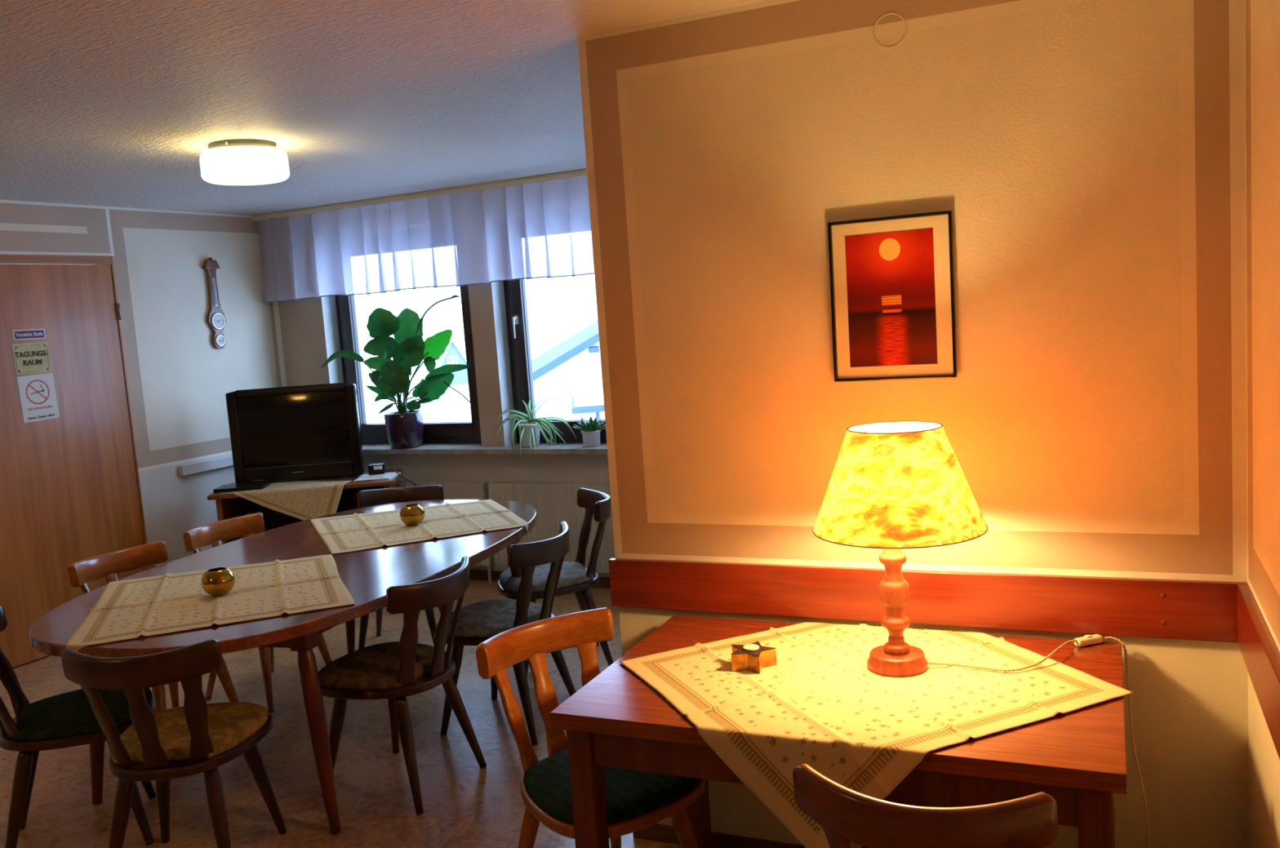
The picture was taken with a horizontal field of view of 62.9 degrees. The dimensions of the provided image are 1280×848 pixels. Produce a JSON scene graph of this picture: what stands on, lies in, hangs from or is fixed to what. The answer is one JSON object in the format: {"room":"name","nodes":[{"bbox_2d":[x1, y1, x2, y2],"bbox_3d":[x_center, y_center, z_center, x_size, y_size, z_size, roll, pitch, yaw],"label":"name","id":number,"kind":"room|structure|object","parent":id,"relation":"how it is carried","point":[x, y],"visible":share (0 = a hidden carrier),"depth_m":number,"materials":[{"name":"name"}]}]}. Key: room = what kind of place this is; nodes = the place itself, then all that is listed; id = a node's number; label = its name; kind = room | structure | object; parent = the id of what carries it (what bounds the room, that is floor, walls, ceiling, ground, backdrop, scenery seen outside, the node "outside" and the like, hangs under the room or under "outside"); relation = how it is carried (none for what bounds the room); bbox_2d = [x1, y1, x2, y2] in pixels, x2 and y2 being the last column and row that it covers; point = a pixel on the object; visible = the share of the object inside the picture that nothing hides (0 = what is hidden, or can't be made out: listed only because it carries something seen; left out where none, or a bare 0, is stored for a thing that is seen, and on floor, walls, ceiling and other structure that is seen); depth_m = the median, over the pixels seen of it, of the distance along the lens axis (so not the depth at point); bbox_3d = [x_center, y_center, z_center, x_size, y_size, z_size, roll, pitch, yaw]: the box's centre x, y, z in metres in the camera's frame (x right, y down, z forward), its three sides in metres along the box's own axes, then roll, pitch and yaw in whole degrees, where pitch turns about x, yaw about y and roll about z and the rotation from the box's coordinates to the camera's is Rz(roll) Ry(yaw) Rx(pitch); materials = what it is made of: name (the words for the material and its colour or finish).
{"room":"dining room","nodes":[
{"label":"dining room","id":0,"kind":"room"},
{"bbox_2d":[0,200,284,567],"bbox_3d":[-4.566,0.459,2.383,0.140,2.297,10.000,-1,7,26],"label":"wall","id":1,"kind":"structure","parent":0,"point":[178,382],"depth_m":6.04,"materials":[{"name":"beige paint"}]},
{"bbox_2d":[0,254,147,667],"bbox_3d":[-3.027,0.159,5.371,0.161,2.029,0.962,-1,7,26],"label":"door","id":2,"kind":"structure","parent":1,"relation":"in","point":[70,491],"depth_m":5.40,"materials":[{"name":"brown wood"}]},
{"bbox_2d":[12,328,45,340],"bbox_3d":[-3.064,-0.450,5.253,0.003,0.050,0.167,-1,7,26],"label":"warning sticker","id":3,"kind":"object","parent":2,"relation":"attached to","point":[33,334],"visible":1,"depth_m":5.25,"materials":[{"name":"white"}]},
{"bbox_2d":[11,342,51,374],"bbox_3d":[-3.057,-0.331,5.264,0.003,0.153,0.188,-1,7,26],"label":"room sign","id":4,"kind":"object","parent":2,"relation":"attached to","point":[28,357],"visible":1,"depth_m":5.26,"materials":[{"name":"brown"}]},
{"bbox_2d":[16,373,59,422],"bbox_3d":[-3.040,-0.134,5.292,0.004,0.232,0.190,-1,9,27],"label":"notice","id":5,"kind":"object","parent":2,"relation":"attached to","point":[37,395],"visible":1,"depth_m":5.29,"materials":[{"name":"white paper"}]},
{"bbox_2d":[177,455,233,475],"bbox_3d":[-2.459,0.215,6.421,0.039,0.060,0.865,-1,7,26],"label":"duct","id":6,"kind":"object","parent":1,"relation":"attached to","point":[226,461],"visible":0.44,"depth_m":6.17,"materials":[{"name":"white plastic"}]},
{"bbox_2d":[201,257,226,348],"bbox_3d":[-2.548,-0.724,6.276,0.033,0.544,0.134,-1,7,26],"label":"barometer","id":7,"kind":"object","parent":1,"relation":"attached to","point":[215,317],"depth_m":6.26,"materials":[{"name":"brown wood"}]},
{"bbox_2d":[0,579,681,847],"bbox_3d":[-2.184,1.599,1.596,6.250,0.120,10.520,-1,7,24],"label":"floor","id":8,"kind":"structure","parent":0,"point":[465,805],"depth_m":3.70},
{"bbox_2d":[0,605,156,847],"bbox_3d":[-1.815,0.948,3.303,0.527,0.750,0.428,-7,7,-24],"label":"dining chair","id":9,"kind":"object","parent":8,"relation":"on","point":[68,719],"visible":0.76,"depth_m":3.20,"materials":[{"name":"brown wood"}]},
{"bbox_2d":[13,688,151,741],"bbox_3d":[-1.757,0.900,3.326,0.375,0.039,0.412,-7,7,-24],"label":"seat cushion","id":10,"kind":"object","parent":9,"relation":"on","point":[69,716],"depth_m":3.21,"materials":[{"name":"green fabric"}]},
{"bbox_2d":[67,540,239,742],"bbox_3d":[-1.857,0.869,4.046,0.527,0.750,0.428,-1,7,27],"label":"dining chair","id":11,"kind":"object","parent":8,"relation":"on","point":[145,557],"visible":0.25,"depth_m":4.12,"materials":[{"name":"orange wood"}]},
{"bbox_2d":[60,638,287,847],"bbox_3d":[-1.322,0.945,3.025,0.428,0.750,0.527,-4,6,0],"label":"dining chair","id":12,"kind":"object","parent":8,"relation":"on","point":[197,736],"visible":1,"depth_m":2.88,"materials":[{"name":"brown wood"}]},
{"bbox_2d":[111,702,268,764],"bbox_3d":[-1.326,0.896,3.087,0.412,0.039,0.375,-4,6,0],"label":"seat cushion","id":13,"kind":"object","parent":12,"relation":"on","point":[233,727],"depth_m":3.01,"materials":[{"name":"beige fabric"}]},
{"bbox_2d":[182,512,332,711],"bbox_3d":[-1.652,0.798,4.561,0.527,0.750,0.428,-1,7,29],"label":"dining chair","id":14,"kind":"object","parent":8,"relation":"on","point":[214,534],"visible":0.29,"depth_m":4.62,"materials":[{"name":"orange wood"}]},
{"bbox_2d":[28,499,537,835],"bbox_3d":[-1.179,0.847,4.067,1.244,0.697,2.200,-2,7,20],"label":"oval dining table","id":15,"kind":"object","parent":8,"relation":"on","point":[366,575],"visible":0.6,"depth_m":3.55,"materials":[{"name":"brown wood"}]},
{"bbox_2d":[65,554,355,652],"bbox_3d":[-1.405,0.577,3.522,0.814,0.047,0.859,-6,7,-18],"label":"tablecloth","id":16,"kind":"object","parent":15,"relation":"on","point":[128,609],"visible":0.91,"depth_m":3.42,"materials":[{"name":"fabric"}]},
{"bbox_2d":[200,567,235,596],"bbox_3d":[-1.409,0.529,3.497,0.106,0.087,0.106,-1,7,24],"label":"candle holder","id":17,"kind":"object","parent":16,"relation":"on","point":[219,581],"visible":1,"depth_m":3.46,"materials":[{"name":"gold metal"}]},
{"bbox_2d":[310,499,528,554],"bbox_3d":[-0.970,0.431,4.546,0.818,0.044,0.841,-6,7,-22],"label":"tablecloth","id":18,"kind":"object","parent":15,"relation":"on","point":[354,532],"visible":0.93,"depth_m":4.45,"materials":[{"name":"fabric"}]},
{"bbox_2d":[400,503,425,525],"bbox_3d":[-0.974,0.390,4.479,0.106,0.087,0.106,-1,7,24],"label":"candle holder","id":19,"kind":"object","parent":18,"relation":"on","point":[413,514],"visible":1,"depth_m":4.44,"materials":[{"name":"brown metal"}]},
{"bbox_2d":[207,468,403,544],"bbox_3d":[-1.888,0.675,6.092,1.018,0.690,0.460,-5,6,-6],"label":"tv stand","id":20,"kind":"object","parent":8,"relation":"on","point":[229,505],"visible":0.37,"depth_m":6.22,"materials":[{"name":"brown wood"}]},
{"bbox_2d":[266,524,286,530],"bbox_3d":[-1.944,0.623,6.065,0.430,0.049,0.252,-5,6,-6],"label":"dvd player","id":21,"kind":"object","parent":20,"relation":"on","point":[277,526],"visible":0.09,"depth_m":6.12},
{"bbox_2d":[217,480,351,520],"bbox_3d":[-1.973,0.481,5.888,0.628,0.259,0.400,-1,7,24],"label":"tablecloth","id":22,"kind":"object","parent":20,"relation":"on","point":[304,500],"visible":0.91,"depth_m":5.83,"materials":[{"name":"fabric"}]},
{"bbox_2d":[213,481,270,493],"bbox_3d":[-2.249,0.357,5.917,0.270,0.022,0.160,-4,6,-3],"label":"box","id":23,"kind":"object","parent":22,"relation":"on","point":[253,486],"visible":1,"depth_m":5.85,"materials":[{"name":"black plastic"}]},
{"bbox_2d":[225,382,364,484],"bbox_3d":[-2.000,0.048,6.158,0.735,0.550,0.242,-4,6,-3],"label":"television","id":24,"kind":"object","parent":20,"relation":"on","point":[303,433],"visible":0.99,"depth_m":6.04,"materials":[{"name":"black plastic"}]},
{"bbox_2d":[352,471,400,482],"bbox_3d":[-1.513,0.302,6.010,0.217,0.016,0.256,-4,6,3],"label":"paper stack","id":25,"kind":"object","parent":20,"relation":"on","point":[386,476],"visible":0.95,"depth_m":5.95,"materials":[{"name":"white paper"}]},
{"bbox_2d":[368,462,385,475],"bbox_3d":[-1.524,0.260,6.058,0.090,0.055,0.061,-5,6,-6],"label":"power adapter","id":26,"kind":"object","parent":25,"relation":"on","point":[374,468],"visible":1,"depth_m":6.03,"materials":[{"name":"black plastic"}]},
{"bbox_2d":[384,467,417,486],"bbox_3d":[-1.340,0.600,6.114,0.218,0.719,0.092,-7,7,-28],"label":"power cable","id":27,"kind":"object","parent":20,"relation":"hanging from","point":[384,468],"visible":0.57,"depth_m":6.04,"materials":[{"name":"black plastic"}]},
{"bbox_2d":[356,484,444,649],"bbox_3d":[-1.162,0.708,5.076,0.428,0.750,0.527,-4,6,-2],"label":"dining chair","id":28,"kind":"object","parent":8,"relation":"on","point":[368,498],"visible":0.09,"depth_m":5.23,"materials":[{"name":"brown wood"}]},
{"bbox_2d":[318,555,486,814],"bbox_3d":[-0.814,0.853,3.537,0.527,0.750,0.428,-1,7,27],"label":"dining chair","id":29,"kind":"object","parent":8,"relation":"on","point":[393,671],"visible":0.94,"depth_m":3.40,"materials":[{"name":"brown wood"}]},
{"bbox_2d":[318,641,451,690],"bbox_3d":[-0.876,0.813,3.562,0.375,0.039,0.412,-1,7,27],"label":"seat cushion","id":30,"kind":"object","parent":29,"relation":"on","point":[375,667],"depth_m":3.46,"materials":[{"name":"brown fabric"}]},
{"bbox_2d":[398,480,494,584],"bbox_3d":[-1.253,0.647,6.313,0.845,0.609,0.076,-1,7,26],"label":"panel radiator","id":31,"kind":"object","parent":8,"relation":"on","point":[452,490],"visible":0.2,"depth_m":6.14,"materials":[{"name":"metal"}]},
{"bbox_2d":[398,480,488,484],"bbox_3d":[-1.270,0.347,6.284,0.828,0.004,0.050,-1,7,26],"label":"grille","id":32,"kind":"object","parent":31,"relation":"attached to","point":[399,482],"depth_m":6.22,"materials":[{"name":"metal"}]},
{"bbox_2d":[433,521,576,745],"bbox_3d":[-0.507,0.780,4.012,0.527,0.750,0.428,-1,7,24],"label":"dining chair","id":33,"kind":"object","parent":8,"relation":"on","point":[478,622],"visible":0.77,"depth_m":3.87,"materials":[{"name":"brown wood"}]},
{"bbox_2d":[435,599,542,637],"bbox_3d":[-0.571,0.740,4.034,0.375,0.039,0.412,-1,7,24],"label":"seat cushion","id":34,"kind":"object","parent":33,"relation":"on","point":[489,618],"depth_m":3.95,"materials":[{"name":"grey fabric"}]},
{"bbox_2d":[488,481,615,573],"bbox_3d":[-0.262,0.632,5.819,1.300,0.609,0.076,-1,7,26],"label":"panel radiator","id":35,"kind":"object","parent":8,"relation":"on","point":[553,503],"visible":0.33,"depth_m":5.86,"materials":[{"name":"metal"}]},
{"bbox_2d":[491,481,609,484],"bbox_3d":[-0.281,0.333,5.791,1.278,0.004,0.050,-1,7,26],"label":"grille","id":36,"kind":"object","parent":35,"relation":"attached to","point":[495,482],"depth_m":5.92,"materials":[{"name":"metal"}]},
{"bbox_2d":[497,488,613,676],"bbox_3d":[-0.364,0.700,4.641,0.527,0.750,0.428,-5,6,-14],"label":"dining chair","id":37,"kind":"object","parent":8,"relation":"on","point":[574,577],"visible":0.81,"depth_m":4.54,"materials":[{"name":"brown wood"}]},
{"bbox_2d":[498,561,590,592],"bbox_3d":[-0.432,0.666,4.621,0.375,0.039,0.412,-5,6,-14],"label":"seat cushion","id":38,"kind":"object","parent":37,"relation":"on","point":[574,576],"depth_m":4.51,"materials":[{"name":"grey fabric"}]},
{"bbox_2d":[475,607,705,847],"bbox_3d":[-0.110,0.903,2.636,0.428,0.750,0.527,-9,8,-38],"label":"dining chair","id":39,"kind":"object","parent":8,"relation":"on","point":[636,801],"visible":0.66,"depth_m":2.63,"materials":[{"name":"orange wood"}]},
{"bbox_2d":[523,748,699,824],"bbox_3d":[-0.070,0.865,2.580,0.412,0.039,0.375,-9,8,-38],"label":"seat cushion","id":40,"kind":"object","parent":39,"relation":"on","point":[632,797],"depth_m":2.48,"materials":[{"name":"green fabric"}]},
{"bbox_2d":[549,615,1127,847],"bbox_3d":[0.491,0.914,2.402,1.136,0.695,0.721,-1,7,24],"label":"dining table","id":41,"kind":"object","parent":8,"relation":"on","point":[1077,758],"visible":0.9,"depth_m":2.17,"materials":[{"name":"laminate"}]},
{"bbox_2d":[618,622,1133,847],"bbox_3d":[0.491,0.678,2.364,0.865,0.256,0.802,-7,7,-23],"label":"tablecloth","id":42,"kind":"object","parent":41,"relation":"on","point":[821,707],"visible":0.91,"depth_m":2.19,"materials":[{"name":"fabric"}]},
{"bbox_2d":[731,641,776,673],"bbox_3d":[0.268,0.546,2.463,0.104,0.047,0.110,-3,6,6],"label":"candle holder","id":43,"kind":"object","parent":42,"relation":"on","point":[753,657],"visible":1,"depth_m":2.44,"materials":[{"name":"gold metal"}]},
{"bbox_2d":[812,421,1077,677],"bbox_3d":[0.700,0.276,2.328,0.615,0.554,0.424,-1,7,24],"label":"table lamp","id":44,"kind":"object","parent":42,"relation":"on","point":[893,486],"depth_m":2.23,"materials":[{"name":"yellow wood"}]},
{"bbox_2d":[1073,634,1102,647],"bbox_3d":[1.052,0.507,2.456,0.072,0.022,0.022,-6,7,-18],"label":"switch","id":45,"kind":"object","parent":41,"relation":"on","point":[1087,640],"visible":1,"depth_m":2.45,"materials":[{"name":"beige plastic"}]},
{"bbox_2d":[1102,636,1148,847],"bbox_3d":[1.141,0.861,2.416,0.130,0.710,0.186,-1,7,24],"label":"lamp cord","id":46,"kind":"object","parent":45,"relation":"attached to","point":[1105,637],"visible":1,"depth_m":2.37,"materials":[{"name":"beige plastic"}]},
{"bbox_2d":[792,764,1057,847],"bbox_3d":[0.555,0.936,1.926,0.428,0.750,0.527,-1,7,24],"label":"dining chair","id":47,"kind":"object","parent":8,"relation":"on","point":[845,815],"visible":1,"depth_m":1.65,"materials":[{"name":"brown wood"}]},
{"bbox_2d":[0,0,768,215],"bbox_3d":[-2.351,-0.797,1.332,6.250,0.120,10.520,-1,7,24],"label":"ceiling","id":48,"kind":"structure","parent":0,"point":[104,103],"depth_m":3.27,"materials":[{"name":"paint"}]},
{"bbox_2d":[200,138,289,185],"bbox_3d":[-1.555,-1.027,4.119,0.328,0.142,0.329,-1,7,24],"label":"ceiling lamp","id":49,"kind":"object","parent":48,"relation":"attached to","point":[239,162],"visible":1,"depth_m":4.00,"materials":[{"name":"white glass"}]},
{"bbox_2d":[252,168,586,221],"bbox_3d":[-0.854,-1.315,5.799,3.500,0.034,0.050,-1,7,26],"label":"track","id":50,"kind":"object","parent":48,"relation":"attached to","point":[579,173],"visible":0.54,"depth_m":5.95,"materials":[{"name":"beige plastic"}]},
{"bbox_2d":[257,176,594,302],"bbox_3d":[-0.854,-1.043,5.839,3.501,0.514,0.094,-1,7,26],"label":"curtain valance","id":51,"kind":"object","parent":50,"relation":"hanging from","point":[535,230],"visible":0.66,"depth_m":6.00,"materials":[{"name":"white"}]},
{"bbox_2d":[267,175,609,577],"bbox_3d":[-0.652,-0.216,6.048,3.620,2.297,0.385,-1,7,26],"label":"wall","id":52,"kind":"structure","parent":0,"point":[308,331],"depth_m":6.13,"materials":[{"name":"beige paint"}]},
{"bbox_2d":[321,294,472,448],"bbox_3d":[-1.440,-0.302,6.311,0.871,0.893,0.277,-4,6,-2],"label":"potted plant","id":53,"kind":"object","parent":52,"relation":"on","point":[404,428],"visible":1,"depth_m":6.26,"materials":[{"name":"green plant"}]},
{"bbox_2d":[383,409,423,448],"bbox_3d":[-1.431,0.033,6.372,0.229,0.214,0.229,-1,7,24],"label":"plant pot","id":54,"kind":"object","parent":53,"relation":"on","point":[404,428],"depth_m":6.28,"materials":[{"name":"purple ceramic"}]},
{"bbox_2d":[334,285,481,444],"bbox_3d":[-1.421,-0.531,6.451,1.111,1.316,0.105,-1,7,26],"label":"window","id":55,"kind":"structure","parent":52,"relation":"attached to","point":[439,432],"depth_m":6.59,"materials":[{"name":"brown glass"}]},
{"bbox_2d":[495,393,577,461],"bbox_3d":[-0.587,0.018,5.956,0.455,0.366,0.208,-6,7,-17],"label":"spider plant","id":56,"kind":"object","parent":52,"relation":"on","point":[529,428],"visible":0.99,"depth_m":5.96,"materials":[{"name":"green plant"}]},
{"bbox_2d":[469,569,610,589],"bbox_3d":[-0.655,0.904,6.127,3.485,0.060,0.013,-1,7,26],"label":"baseboard","id":57,"kind":"structure","parent":52,"relation":"attached to","point":[474,575],"depth_m":6.23,"materials":[{"name":"brown wood"}]},
{"bbox_2d":[503,279,606,443],"bbox_3d":[-0.277,-0.547,5.870,1.116,1.316,0.126,-1,7,26],"label":"window","id":58,"kind":"structure","parent":52,"relation":"attached to","point":[515,296],"depth_m":6.08,"materials":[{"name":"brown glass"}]},
{"bbox_2d":[573,416,605,447],"bbox_3d":[-0.276,0.039,5.806,0.211,0.167,0.197,-1,7,24],"label":"succulent","id":59,"kind":"object","parent":52,"relation":"on","point":[591,431],"visible":0.98,"depth_m":5.78,"materials":[{"name":"green plant"}]},
{"bbox_2d":[581,429,600,447],"bbox_3d":[-0.270,0.078,5.820,0.112,0.087,0.112,-1,7,24],"label":"plant pot","id":60,"kind":"object","parent":59,"relation":"on","point":[591,437],"depth_m":5.78,"materials":[{"name":"white ceramic"}]},
{"bbox_2d":[577,0,1248,847],"bbox_3d":[0.650,0.062,2.702,1.583,2.297,0.100,-1,7,24],"label":"wall","id":61,"kind":"structure","parent":0,"point":[1086,157],"depth_m":2.52,"materials":[{"name":"beige paint"}]},
{"bbox_2d":[632,823,679,844],"bbox_3d":[0.048,1.193,3.066,0.148,0.055,0.012,-1,7,24],"label":"baseboard","id":62,"kind":"structure","parent":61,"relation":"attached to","point":[661,833],"depth_m":3.06,"materials":[{"name":"brown wood"}]},
{"bbox_2d":[872,13,906,48],"bbox_3d":[0.603,-0.949,2.524,0.082,0.082,0.001,-1,7,24],"label":"junction box cover","id":63,"kind":"object","parent":61,"relation":"attached to","point":[896,14],"visible":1,"depth_m":2.52,"materials":[{"name":"paint"}]},
{"bbox_2d":[827,210,957,382],"bbox_3d":[0.623,-0.310,2.591,0.301,0.402,0.019,-1,6,24],"label":"framed picture","id":64,"kind":"object","parent":61,"relation":"attached to","point":[892,291],"visible":1,"depth_m":2.59,"materials":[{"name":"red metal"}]},
{"bbox_2d":[844,228,937,367],"bbox_3d":[0.621,-0.309,2.592,0.214,0.329,0.001,-1,6,24],"label":"print","id":65,"kind":"object","parent":64,"relation":"attached to","point":[891,275],"depth_m":2.59},
{"bbox_2d":[608,558,1247,643],"bbox_3d":[0.644,0.441,2.690,1.593,0.137,0.021,-1,7,24],"label":"trim","id":66,"kind":"structure","parent":61,"relation":"attached to","point":[1190,610],"depth_m":2.62,"materials":[{"name":"red wood"}]},
{"bbox_2d":[1244,0,1279,847],"bbox_3d":[-0.081,0.524,-1.031,0.120,2.297,7.372,-1,7,24],"label":"wall","id":67,"kind":"structure","parent":0,"point":[1261,17],"depth_m":2.07,"materials":[{"name":"beige paint"}]},
{"bbox_2d":[1237,584,1279,759],"bbox_3d":[-0.111,0.893,-0.940,0.021,0.137,7.279,-1,7,24],"label":"trim","id":68,"kind":"structure","parent":67,"relation":"attached to","point":[1260,655],"depth_m":2.03,"materials":[{"name":"red wood"}]},
{"label":"outside","id":69,"kind":"structure","parent":0,"visible":0},
{"bbox_2d":[362,373,471,423],"bbox_3d":[18.899,-4.977,115.718,460.000,9.100,213.800,-1,7,24],"label":"snowy ground","id":70,"kind":"structure","parent":69,"point":[451,406],"depth_m":90.91,"materials":[{"name":"white snow"}]},
{"bbox_2d":[435,340,468,385],"bbox_3d":[-27.704,-8.182,154.715,7.800,8.350,9.700,-5,6,-13],"label":"gabled house","id":71,"kind":"structure","parent":70,"relation":"on","point":[451,355],"depth_m":150.49,"materials":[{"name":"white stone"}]},
{"bbox_2d":[531,320,604,420],"bbox_3d":[3.157,-0.816,19.776,11.100,6.566,9.000,-4,6,-3],"label":"house","id":72,"kind":"structure","parent":70,"relation":"on","point":[572,366],"depth_m":15.40,"materials":[{"name":"white"}]},
{"bbox_2d":[571,391,604,419],"bbox_3d":[0.652,1.431,11.966,2.600,3.660,1.400,-4,6,-3],"label":"carport","id":73,"kind":"object","parent":70,"relation":"on","point":[586,402],"visible":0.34,"depth_m":11.06,"materials":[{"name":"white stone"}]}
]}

